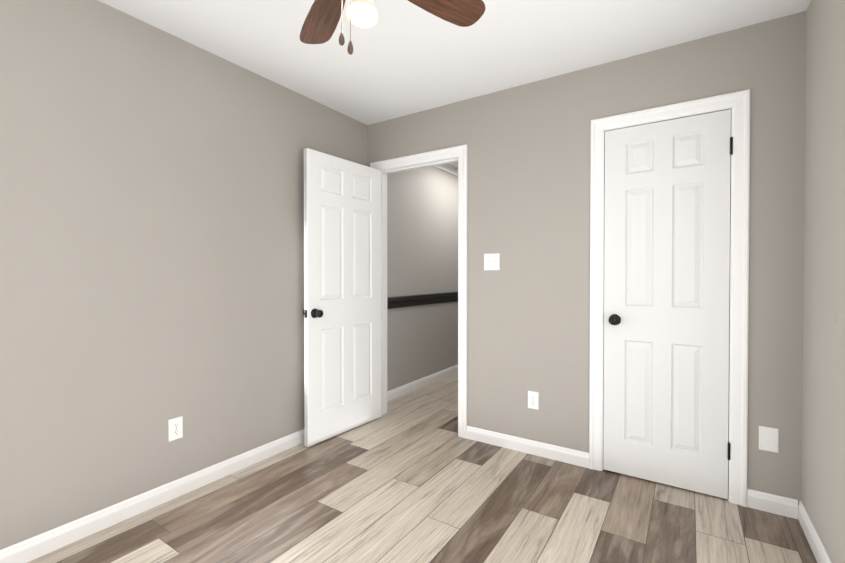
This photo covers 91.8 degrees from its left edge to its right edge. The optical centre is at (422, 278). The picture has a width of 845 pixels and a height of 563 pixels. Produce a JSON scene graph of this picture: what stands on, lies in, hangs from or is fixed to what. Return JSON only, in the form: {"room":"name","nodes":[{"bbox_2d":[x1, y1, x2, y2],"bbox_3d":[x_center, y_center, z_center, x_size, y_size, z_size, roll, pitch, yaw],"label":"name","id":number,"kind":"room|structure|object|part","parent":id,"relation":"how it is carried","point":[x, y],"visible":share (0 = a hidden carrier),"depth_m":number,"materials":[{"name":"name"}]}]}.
{"room":"empty bedroom","nodes":[
{"label":"empty bedroom","id":0,"kind":"room"},
{"bbox_2d":[0,0,367,549],"bbox_3d":[-1.475,-0.060,1.990,0.080,2.440,3.575,0,1,33],"label":"wall","id":1,"kind":"structure","parent":0,"point":[151,230],"depth_m":2.02,"materials":[{"name":"grey paint"}]},
{"bbox_2d":[0,429,304,562],"bbox_3d":[-1.396,1.115,2.023,0.030,0.089,3.455,0,1,33],"label":"baseboard","id":2,"kind":"structure","parent":1,"relation":"attached to","point":[35,547],"depth_m":2.01,"materials":[{"name":"white wood"}]},
{"bbox_2d":[168,416,182,441],"bbox_3d":[-1.308,0.796,2.174,0.008,0.116,0.072,0,1,33],"label":"outlet","id":3,"kind":"object","parent":1,"relation":"attached to","point":[175,428],"visible":1,"depth_m":2.17,"materials":[{"name":"white plastic"}]},
{"bbox_2d":[27,372,816,562],"bbox_3d":[0.661,1.182,2.767,3.060,0.060,7.190,0,1,33],"label":"floor","id":4,"kind":"structure","parent":0,"point":[412,477],"depth_m":2.02,"materials":[{"name":"brown wood"}]},
{"bbox_2d":[387,166,457,390],"bbox_3d":[0.408,-0.092,5.054,0.120,2.440,3.615,0,1,33],"label":"wall","id":5,"kind":"structure","parent":0,"point":[422,236],"depth_m":4.30,"materials":[{"name":"grey paint"}]},
{"bbox_2d":[387,364,457,401],"bbox_3d":[0.464,1.084,5.030,0.013,0.089,3.375,0,1,33],"label":"baseboard","id":6,"kind":"structure","parent":5,"relation":"attached to","point":[411,386],"depth_m":4.26,"materials":[{"name":"white wood"}]},
{"bbox_2d":[387,292,457,308],"bbox_3d":[0.454,0.212,4.992,0.028,0.110,3.435,0,1,33],"label":"trim","id":7,"kind":"structure","parent":5,"relation":"attached to","point":[406,301],"depth_m":4.25,"materials":[{"name":"black wood"}]},
{"bbox_2d":[434,164,457,175],"bbox_3d":[0.481,-1.276,4.994,0.055,0.070,3.375,0,1,33],"label":"crown molding","id":8,"kind":"structure","parent":5,"relation":"attached to","point":[450,169],"depth_m":4.72,"materials":[{"name":"white wood"}]},
{"bbox_2d":[98,0,810,167],"bbox_3d":[0.661,-1.328,2.741,3.060,0.080,7.190,0,1,33],"label":"ceiling","id":9,"kind":"structure","parent":0,"point":[406,57],"depth_m":2.20,"materials":[{"name":"white paint"}]},
{"bbox_2d":[299,0,485,54],"bbox_3d":[-0.246,-0.973,1.268,0.807,0.600,0.852,0,1,14],"label":"fan","id":10,"kind":"object","parent":9,"relation":"hanging from","point":[321,21],"visible":1,"depth_m":1.51,"materials":[{"name":"brown wood"}]},
{"bbox_3d":[-0.383,-1.001,1.576,0.134,0.006,0.375,-15,7,-26],"label":"blade","id":11,"kind":"part","parent":10,"relation":"part of","materials":[{"name":"brown wood"}]},
{"bbox_3d":[-0.227,-0.818,1.221,0.027,0.219,0.020,0,1,33],"label":"chain","id":12,"kind":"part","parent":10,"relation":"part of","materials":[{"name":"brown metal"}]},
{"label":"blade","id":13,"kind":"part","parent":10,"relation":"part of","materials":[{"name":"brown wood"}]},
{"bbox_2d":[368,11,805,503],"bbox_3d":[0.683,-0.068,2.788,2.820,2.440,0.120,0,1,33],"label":"wall","id":14,"kind":"structure","parent":0,"point":[528,220],"depth_m":2.55,"materials":[{"name":"grey paint"}]},
{"bbox_2d":[370,144,467,437],"bbox_3d":[-0.021,0.089,3.249,0.900,2.115,0.155,0,1,33],"label":"door frame","id":15,"kind":"structure","parent":14,"relation":"attached to","point":[461,152],"depth_m":2.99,"materials":[{"name":"white wood"}]},
{"bbox_2d":[303,148,380,446],"bbox_3d":[-0.572,0.126,3.081,0.175,2.025,0.761,0,1,36],"label":"open door","id":16,"kind":"structure","parent":15,"relation":"attached to","point":[342,294],"depth_m":3.02,"materials":[{"name":"white wood"}]},
{"bbox_3d":[-0.767,0.236,2.816,0.175,0.066,0.101,0,1,36],"label":"knob","id":17,"kind":"part","parent":16,"relation":"part of","materials":[{"name":"black metal"}]},
{"bbox_2d":[484,253,499,269],"bbox_3d":[0.476,-0.119,2.839,0.116,0.116,0.019,0,1,33],"label":"switch plate","id":18,"kind":"object","parent":14,"relation":"attached to","point":[492,261],"visible":1,"depth_m":2.84,"materials":[{"name":"white plastic"}]},
{"bbox_2d":[466,426,588,467],"bbox_3d":[0.669,1.108,2.729,0.835,0.089,0.013,0,1,33],"label":"baseboard","id":19,"kind":"structure","parent":14,"relation":"attached to","point":[575,457],"depth_m":2.70,"materials":[{"name":"white wood"}]},
{"bbox_2d":[528,391,538,409],"bbox_3d":[0.726,0.798,2.692,0.072,0.116,0.008,0,1,33],"label":"outlet","id":20,"kind":"object","parent":14,"relation":"attached to","point":[533,399],"visible":1,"depth_m":2.69,"materials":[{"name":"white plastic"}]},
{"bbox_2d":[603,109,732,498],"bbox_3d":[1.350,0.134,2.303,0.619,2.025,0.175,0,1,33],"label":"closet door","id":21,"kind":"structure","parent":14,"relation":"in","point":[666,284],"depth_m":2.27,"materials":[{"name":"white wood"}]},
{"bbox_3d":[1.133,0.240,2.446,0.101,0.066,0.175,0,1,33],"label":"knob","id":22,"kind":"part","parent":21,"relation":"part of","materials":[{"name":"black metal"}]},
{"bbox_2d":[589,89,750,506],"bbox_3d":[1.368,0.099,2.331,0.758,2.115,0.138,0,1,33],"label":"door frame","id":23,"kind":"structure","parent":14,"relation":"attached to","point":[739,102],"depth_m":2.12,"materials":[{"name":"white wood"}]},
{"bbox_2d":[759,426,778,452],"bbox_3d":[1.726,0.799,2.040,0.078,0.120,0.005,0,1,33],"label":"electrical outlet plate","id":24,"kind":"object","parent":14,"relation":"attached to","point":[768,438],"visible":1,"depth_m":2.04,"materials":[{"name":"white plastic"}]},
{"bbox_2d":[801,0,844,562],"bbox_3d":[0.936,-0.044,0.487,0.120,2.440,3.695,0,1,33],"label":"wall","id":25,"kind":"structure","parent":0,"point":[823,449],"depth_m":1.65,"materials":[{"name":"grey paint"}]},
{"bbox_2d":[792,499,831,562],"bbox_3d":[0.880,1.131,0.536,0.014,0.089,3.455,0,1,33],"label":"baseboard","id":26,"kind":"structure","parent":25,"relation":"attached to","point":[799,512],"depth_m":1.79,"materials":[{"name":"white wood"}]}
]}

